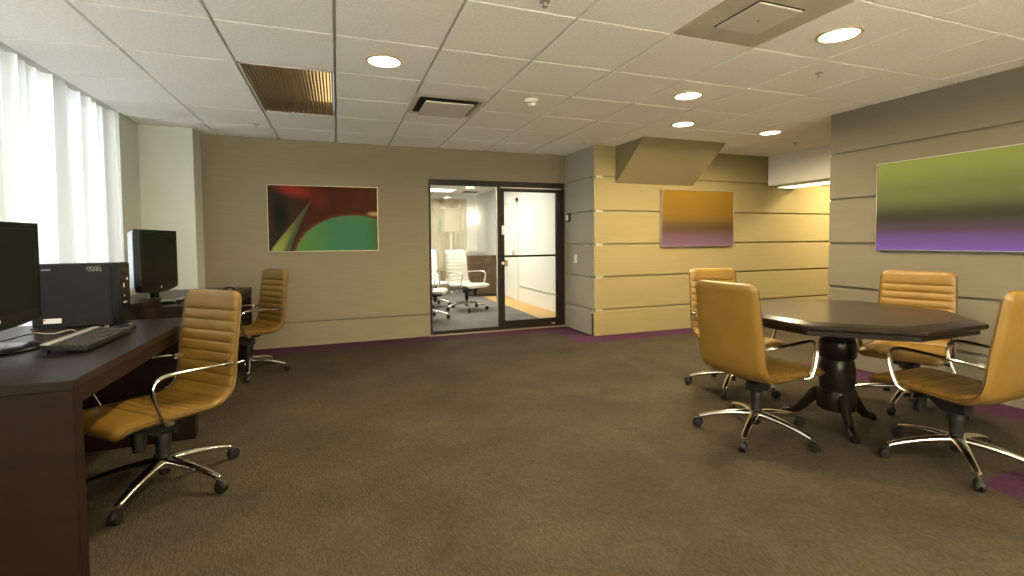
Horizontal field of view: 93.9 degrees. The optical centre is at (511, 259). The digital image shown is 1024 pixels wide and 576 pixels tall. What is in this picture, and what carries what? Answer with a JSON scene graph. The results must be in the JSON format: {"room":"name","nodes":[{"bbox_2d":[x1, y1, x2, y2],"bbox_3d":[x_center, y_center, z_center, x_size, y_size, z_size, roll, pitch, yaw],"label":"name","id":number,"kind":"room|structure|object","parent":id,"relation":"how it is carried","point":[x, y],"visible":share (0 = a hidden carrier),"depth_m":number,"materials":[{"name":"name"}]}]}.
{"room":"office","nodes":[
{"label":"office","id":0,"kind":"room"},
{"bbox_2d":[114,111,205,295],"bbox_3d":[-2.393,-0.047,1.506,0.735,2.434,7.871,-1,2,-20],"label":"wall","id":1,"kind":"structure","parent":0,"point":[160,171],"depth_m":4.82,"materials":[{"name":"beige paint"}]},
{"bbox_2d":[200,134,567,349],"bbox_3d":[-1.293,-0.237,6.023,4.600,2.434,0.130,-1,2,-20],"label":"wall","id":2,"kind":"structure","parent":0,"point":[333,297],"depth_m":5.70,"materials":[{"name":"brown paint"}]},
{"bbox_2d":[266,184,378,251],"bbox_3d":[-2.193,-0.479,5.608,1.205,0.765,0.034,-1,2,-20],"label":"abstract painting","id":3,"kind":"object","parent":2,"relation":"attached to","point":[300,218],"visible":1,"depth_m":5.59,"materials":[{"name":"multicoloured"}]},
{"bbox_2d":[428,179,564,334],"bbox_3d":[-0.167,-0.046,6.426,1.927,2.000,0.068,-1,2,-20],"label":"door frame","id":4,"kind":"structure","parent":2,"relation":"in","point":[445,182],"depth_m":6.38,"materials":[{"name":"brown metal"}]},
{"bbox_2d":[430,187,566,336],"bbox_3d":[-0.162,-0.005,6.415,1.927,1.920,0.135,-1,2,-20],"label":"door","id":5,"kind":"structure","parent":2,"relation":"in","point":[521,324],"depth_m":6.58,"materials":[{"name":"brown metal"}]},
{"bbox_2d":[431,194,476,288],"bbox_3d":[-3.659,-0.434,11.484,6.000,2.434,0.100,-1,2,-20],"label":"wall","id":6,"kind":"structure","parent":0,"point":[470,199],"depth_m":12.36,"materials":[{"name":"white paint"}]},
{"bbox_2d":[431,198,466,287],"bbox_3d":[-2.855,-0.380,11.619,3.600,2.240,0.110,-1,2,-20],"label":"curtain","id":7,"kind":"object","parent":6,"relation":"attached to","point":[440,241],"visible":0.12,"depth_m":12.05,"materials":[{"name":"white fabric"}]},
{"bbox_2d":[469,214,474,220],"bbox_3d":[-1.034,-1.072,12.274,0.140,0.180,0.168,-1,2,-20],"label":"wall sconce","id":8,"kind":"object","parent":6,"relation":"attached to","point":[471,216],"visible":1,"depth_m":12.21,"materials":[{"name":"silver metal"}]},
{"bbox_2d":[432,288,537,330],"bbox_3d":[-2.720,0.906,8.846,5.900,0.050,6.189,-1,2,-20],"label":"floor","id":9,"kind":"structure","parent":0,"point":[479,316],"depth_m":7.89,"materials":[{"name":"grey carpet"}]},
{"bbox_2d":[431,250,450,308],"bbox_3d":[-1.540,0.344,8.841,0.748,1.049,0.739,-2,3,-30],"label":"chair","id":10,"kind":"object","parent":9,"relation":"on","point":[435,270],"visible":0.38,"depth_m":9.13,"materials":[{"name":"white leather"}]},
{"bbox_2d":[432,274,450,318],"bbox_3d":[-1.319,0.400,7.382,0.724,1.049,0.762,-1,2,0],"label":"chair","id":11,"kind":"object","parent":9,"relation":"on","point":[436,292],"visible":0.22,"depth_m":7.39,"materials":[{"name":"white leather"}]},
{"bbox_2d":[440,209,461,292],"bbox_3d":[-1.418,-0.200,11.192,0.520,1.950,0.520,-1,2,-20],"label":"floor lamp","id":12,"kind":"object","parent":9,"relation":"on","point":[450,219],"visible":0.95,"depth_m":10.96,"materials":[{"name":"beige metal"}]},
{"bbox_2d":[445,250,489,312],"bbox_3d":[-0.826,0.357,8.381,0.734,1.051,0.749,-2,3,-32],"label":"chair","id":13,"kind":"object","parent":9,"relation":"on","point":[457,271],"visible":1,"depth_m":8.44,"materials":[{"name":"white leather"}]},
{"bbox_2d":[466,255,496,296],"bbox_3d":[-0.656,0.349,10.568,0.640,0.890,0.330,-1,2,-20],"label":"credenza","id":14,"kind":"object","parent":9,"relation":"on","point":[487,263],"visible":0.67,"depth_m":10.43,"materials":[{"name":"brown wood"}]},
{"bbox_2d":[0,0,1023,194],"bbox_3d":[0.889,-1.439,5.652,10.600,0.060,14.297,-1,2,-20],"label":"ceiling","id":15,"kind":"structure","parent":0,"point":[599,72],"depth_m":3.18,"materials":[{"name":"tile"}]},
{"bbox_2d":[0,48,122,325],"bbox_3d":[-2.384,-0.025,1.073,0.156,2.343,6.750,-1,2,-20],"label":"sheer curtain","id":16,"kind":"object","parent":15,"relation":"hanging from","point":[59,168],"visible":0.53,"depth_m":3.38,"materials":[{"name":"white fabric"}]},
{"bbox_2d":[236,61,333,116],"bbox_3d":[-1.727,-1.378,3.790,0.587,0.139,1.248,-1,2,-20],"label":"ceiling fixture","id":17,"kind":"object","parent":15,"relation":"attached to","point":[278,89],"visible":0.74,"depth_m":3.75,"materials":[{"name":"gold"}]},
{"bbox_2d":[365,54,402,68],"bbox_3d":[-0.832,-1.288,3.116,0.236,0.010,0.236,-1,2,-20],"label":"recessed light","id":18,"kind":"object","parent":15,"relation":"in","point":[385,61],"visible":1,"depth_m":3.11,"materials":[{"name":"beige"}]},
{"bbox_2d":[430,188,456,191],"bbox_3d":[-1.631,-1.591,10.957,0.640,0.016,0.640,-1,2,-20],"label":"ceiling light","id":19,"kind":"object","parent":15,"relation":"attached to","point":[431,189],"visible":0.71,"depth_m":10.94,"materials":[{"name":"white paint"}]},
{"bbox_2d":[406,93,487,117],"bbox_3d":[-0.582,-1.321,4.165,0.600,0.048,0.600,-1,2,-20],"label":"ceiling vent","id":20,"kind":"object","parent":15,"relation":"in","point":[427,104],"visible":1,"depth_m":4.07,"materials":[{"name":"white metal"}]},
{"bbox_2d":[460,190,479,192],"bbox_3d":[-0.995,-1.614,11.401,0.400,0.016,0.400,-1,2,-20],"label":"ceiling vent","id":21,"kind":"object","parent":15,"relation":"in","point":[464,191],"visible":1,"depth_m":11.29,"materials":[{"name":"white metal"}]},
{"bbox_2d":[525,98,537,106],"bbox_3d":[0.161,-1.310,4.000,0.110,0.054,0.110,-1,2,-20],"label":"smoke detector","id":22,"kind":"object","parent":15,"relation":"attached to","point":[531,102],"visible":1,"depth_m":3.97,"materials":[{"name":"white plastic"}]},
{"bbox_2d":[539,0,549,8],"bbox_3d":[0.162,-1.257,2.356,0.056,0.029,0.056,-1,2,-20],"label":"sprinkler","id":23,"kind":"object","parent":15,"relation":"attached to","point":[544,3],"visible":1,"depth_m":2.35,"materials":[{"name":"silver metal"}]},
{"bbox_2d":[615,136,725,185],"bbox_3d":[1.969,-1.197,5.965,1.197,0.469,0.608,-1,2,-20],"label":"bulkhead","id":24,"kind":"object","parent":15,"relation":"attached to","point":[643,160],"visible":1,"depth_m":5.92,"materials":[{"name":"brown paint"}]},
{"bbox_2d":[671,121,694,127],"bbox_3d":[1.748,-1.381,4.891,0.236,0.010,0.236,-1,2,-20],"label":"recessed light","id":25,"kind":"object","parent":15,"relation":"in","point":[682,123],"visible":1,"depth_m":4.89,"materials":[{"name":"beige glass"}]},
{"bbox_2d":[673,91,702,100],"bbox_3d":[1.442,-1.340,3.922,0.236,0.010,0.236,-1,2,-20],"label":"recessed light","id":26,"kind":"object","parent":15,"relation":"in","point":[688,95],"visible":1,"depth_m":3.91,"materials":[{"name":"beige glass"}]},
{"bbox_2d":[674,0,853,47],"bbox_3d":[1.314,-1.286,2.554,0.595,0.026,0.618,-1,2,-20],"label":"ceiling vent","id":27,"kind":"object","parent":15,"relation":"attached to","point":[750,23],"visible":0.99,"depth_m":2.56,"materials":[{"name":"beige paint"}]},
{"bbox_2d":[758,130,781,135],"bbox_3d":[2.868,-1.408,5.319,0.236,0.010,0.236,-1,2,-20],"label":"recessed light","id":28,"kind":"object","parent":15,"relation":"in","point":[770,132],"visible":1,"depth_m":5.30,"materials":[{"name":"beige glass"}]},
{"bbox_2d":[768,144,831,185],"bbox_3d":[4.496,-1.228,5.569,0.590,0.419,3.060,-1,2,-20],"label":"soffit","id":29,"kind":"structure","parent":15,"relation":"attached to","point":[812,164],"depth_m":6.42,"materials":[{"name":"white paint"}]},
{"bbox_2d":[776,179,829,187],"bbox_3d":[4.271,-1.024,6.154,0.320,0.029,1.760,-1,2,-20],"label":"strip light","id":30,"kind":"object","parent":29,"relation":"attached to","point":[820,182],"visible":0.4,"depth_m":6.57,"materials":[{"name":"white paint"}]},
{"bbox_2d":[815,72,823,77],"bbox_3d":[2.190,-1.317,3.414,0.056,0.029,0.056,-1,2,-20],"label":"sprinkler","id":31,"kind":"object","parent":15,"relation":"attached to","point":[816,73],"visible":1,"depth_m":3.41,"materials":[{"name":"silver metal"}]},
{"bbox_2d":[815,25,863,43],"bbox_3d":[1.893,-1.298,2.770,0.236,0.010,0.236,-1,2,-20],"label":"recessed light","id":32,"kind":"object","parent":15,"relation":"in","point":[844,33],"visible":1,"depth_m":2.76,"materials":[{"name":"beige glass"}]},
{"bbox_2d":[476,189,555,311],"bbox_3d":[0.094,-0.400,9.803,0.100,2.434,6.029,-1,2,-20],"label":"wall","id":33,"kind":"structure","parent":0,"point":[536,211],"depth_m":8.93,"materials":[{"name":"white paint"}]},
{"bbox_2d":[504,198,518,300],"bbox_3d":[-0.068,-0.220,10.022,0.067,2.060,0.980,-1,2,-20],"label":"door","id":34,"kind":"structure","parent":33,"relation":"in","point":[510,206],"depth_m":9.90,"materials":[{"name":"white paint"}]},
{"bbox_2d":[519,285,554,294],"bbox_3d":[0.087,0.514,9.717,0.017,0.015,5.649,-1,2,-20],"label":"trim","id":35,"kind":"structure","parent":33,"relation":"attached to","point":[519,285],"depth_m":8.64,"materials":[{"name":"beige paint"}]},
{"bbox_2d":[485,296,555,317],"bbox_3d":[0.234,0.860,8.665,0.470,0.004,3.649,-1,2,-20],"label":"floor","id":36,"kind":"structure","parent":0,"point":[539,312],"depth_m":8.48,"materials":[{"name":"brown wood"}]},
{"bbox_2d":[85,326,1023,575],"bbox_3d":[2.073,1.066,3.145,10.000,0.001,7.811,-1,2,-20],"label":"floor","id":37,"kind":"structure","parent":0,"point":[565,450],"depth_m":2.44,"materials":[{"name":"brown carpet"}]},
{"bbox_2d":[0,318,197,575],"bbox_3d":[-2.147,0.767,2.166,0.894,0.750,1.465,-1,2,-20],"label":"desk","id":38,"kind":"object","parent":37,"relation":"on","point":[44,444],"visible":0.64,"depth_m":1.62,"materials":[{"name":"brown wood"}]},
{"bbox_2d":[0,221,43,355],"bbox_3d":[-2.259,0.116,2.059,0.350,0.562,0.531,0,2,12],"label":"monitor","id":39,"kind":"object","parent":38,"relation":"on","point":[20,286],"visible":0.97,"depth_m":2.18,"materials":[{"name":"black plastic"}]},
{"bbox_2d":[0,328,67,341],"bbox_3d":[-2.420,0.371,2.453,0.181,0.024,0.380,-2,3,-29],"label":"cable","id":40,"kind":"object","parent":38,"relation":"on","point":[38,328],"visible":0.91,"depth_m":2.41,"materials":[{"name":"black plastic"}]},
{"bbox_2d":[32,262,130,328],"bbox_3d":[-2.428,0.195,2.713,0.388,0.354,0.174,-1,2,-23],"label":"computer tower","id":41,"kind":"object","parent":38,"relation":"on","point":[98,293],"visible":0.94,"depth_m":2.65,"materials":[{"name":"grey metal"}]},
{"bbox_2d":[39,326,132,354],"bbox_3d":[-1.948,0.364,2.216,0.165,0.047,0.470,-1,2,-20],"label":"keyboard","id":42,"kind":"object","parent":38,"relation":"on","point":[90,338],"visible":1,"depth_m":2.13,"materials":[{"name":"black plastic"}]},
{"bbox_2d":[112,323,135,329],"bbox_3d":[-2.069,0.358,2.549,0.110,0.036,0.062,-2,3,-30],"label":"computer mouse","id":43,"kind":"object","parent":38,"relation":"on","point":[126,325],"visible":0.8,"depth_m":2.54,"materials":[{"name":"black plastic"}]},
{"bbox_2d":[130,297,161,319],"bbox_3d":[-2.634,0.692,3.202,0.432,0.825,0.360,-1,2,-20],"label":"base cabinet","id":44,"kind":"object","parent":37,"relation":"on","point":[141,308],"visible":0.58,"depth_m":3.19,"materials":[{"name":"brown wood"}]},
{"bbox_2d":[83,289,241,525],"bbox_3d":[-1.723,0.651,2.391,0.702,0.954,0.696,0,2,23],"label":"office chair","id":45,"kind":"object","parent":37,"relation":"on","point":[207,358],"visible":0.91,"depth_m":2.43,"materials":[{"name":"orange leather"}]},
{"bbox_2d":[130,287,253,356],"bbox_3d":[-2.869,0.694,4.144,0.894,0.750,1.500,-1,2,-20],"label":"desk","id":46,"kind":"object","parent":37,"relation":"on","point":[174,310],"visible":0.16,"depth_m":4.49,"materials":[{"name":"brown wood"}]},
{"bbox_2d":[127,229,177,304],"bbox_3d":[-2.751,0.055,3.690,0.350,0.562,0.531,0,2,16],"label":"monitor","id":47,"kind":"object","parent":46,"relation":"on","point":[152,254],"visible":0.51,"depth_m":3.58,"materials":[{"name":"black plastic"}]},
{"bbox_2d":[176,296,185,304],"bbox_3d":[-2.487,0.305,3.811,0.165,0.047,0.470,-1,2,-15],"label":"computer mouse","id":48,"kind":"object","parent":46,"relation":"on","point":[179,300],"visible":0.02,"depth_m":3.58,"materials":[{"name":"black plastic"}]},
{"bbox_2d":[222,286,235,289],"bbox_3d":[-2.751,0.280,4.652,0.110,0.036,0.062,-2,3,-30],"label":"computer mouse","id":49,"kind":"object","parent":46,"relation":"on","point":[232,287],"visible":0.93,"depth_m":4.63,"materials":[{"name":"black plastic"}]},
{"bbox_2d":[237,268,290,382],"bbox_3d":[-2.469,0.577,4.418,0.698,0.954,0.700,1,3,35],"label":"office chair","id":50,"kind":"object","parent":37,"relation":"on","point":[271,307],"visible":0.66,"depth_m":4.51,"materials":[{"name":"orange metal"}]},
{"bbox_2d":[684,268,785,398],"bbox_3d":[1.804,0.560,3.890,0.696,0.954,0.702,-1,2,-12],"label":"office chair","id":51,"kind":"object","parent":37,"relation":"on","point":[712,274],"visible":0.24,"depth_m":4.05,"materials":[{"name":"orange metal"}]},
{"bbox_2d":[692,280,825,452],"bbox_3d":[1.533,0.600,2.950,0.699,0.954,0.699,-2,3,-25],"label":"office chair","id":52,"kind":"object","parent":37,"relation":"on","point":[731,337],"visible":1,"depth_m":2.81,"materials":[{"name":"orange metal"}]},
{"bbox_2d":[759,298,988,443],"bbox_3d":[2.084,0.698,3.076,1.272,0.741,1.272,-1,2,-21],"label":"table","id":53,"kind":"object","parent":37,"relation":"on","point":[838,323],"visible":0.99,"depth_m":2.94,"materials":[{"name":"brown wood"}]},
{"bbox_2d":[855,270,969,420],"bbox_3d":[2.830,0.569,3.436,0.688,0.954,0.706,-2,3,-41],"label":"office chair","id":54,"kind":"object","parent":37,"relation":"on","point":[938,290],"visible":0.51,"depth_m":3.50,"materials":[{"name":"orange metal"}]},
{"bbox_2d":[868,291,1023,491],"bbox_3d":[2.392,0.608,2.566,0.692,0.954,0.704,-1,2,-19],"label":"office chair","id":55,"kind":"object","parent":37,"relation":"on","point":[955,394],"visible":1,"depth_m":2.45,"materials":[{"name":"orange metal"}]},
{"bbox_2d":[565,145,602,334],"bbox_3d":[0.942,-0.270,6.359,0.132,2.434,0.789,-1,2,-20],"label":"wall","id":56,"kind":"structure","parent":0,"point":[580,288],"depth_m":6.29,"materials":[{"name":"beige paint"}]},
{"bbox_2d":[566,214,570,221],"bbox_3d":[0.774,-0.576,6.593,0.035,0.110,0.100,-1,2,-20],"label":"wall sensor","id":57,"kind":"object","parent":56,"relation":"attached to","point":[568,216],"visible":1,"depth_m":6.55,"materials":[{"name":"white plastic"}]},
{"bbox_2d":[590,145,830,335],"bbox_3d":[3.392,-0.312,6.888,5.101,2.434,0.132,-1,2,-20],"label":"wall","id":58,"kind":"structure","parent":0,"point":[780,248],"depth_m":6.51,"materials":[{"name":"wood veneer panels"}]},
{"bbox_2d":[660,189,733,246],"bbox_3d":[2.521,-0.560,6.484,1.205,0.755,0.034,-1,2,-20],"label":"picture","id":59,"kind":"object","parent":58,"relation":"attached to","point":[687,217],"visible":1,"depth_m":6.46,"materials":[{"name":"orange paper"}]},
{"bbox_2d":[828,66,1023,408],"bbox_3d":[3.984,-0.135,2.309,0.132,2.434,5.015,-1,2,-20],"label":"wall","id":60,"kind":"structure","parent":0,"point":[984,112],"depth_m":3.89,"materials":[{"name":"beige paint"}]},
{"bbox_2d":[875,143,1023,251],"bbox_3d":[3.419,-0.438,3.631,0.034,0.750,1.225,-1,2,-20],"label":"picture","id":61,"kind":"object","parent":60,"relation":"attached to","point":[971,201],"visible":1,"depth_m":3.67,"materials":[{"name":"multicoloured paper"}]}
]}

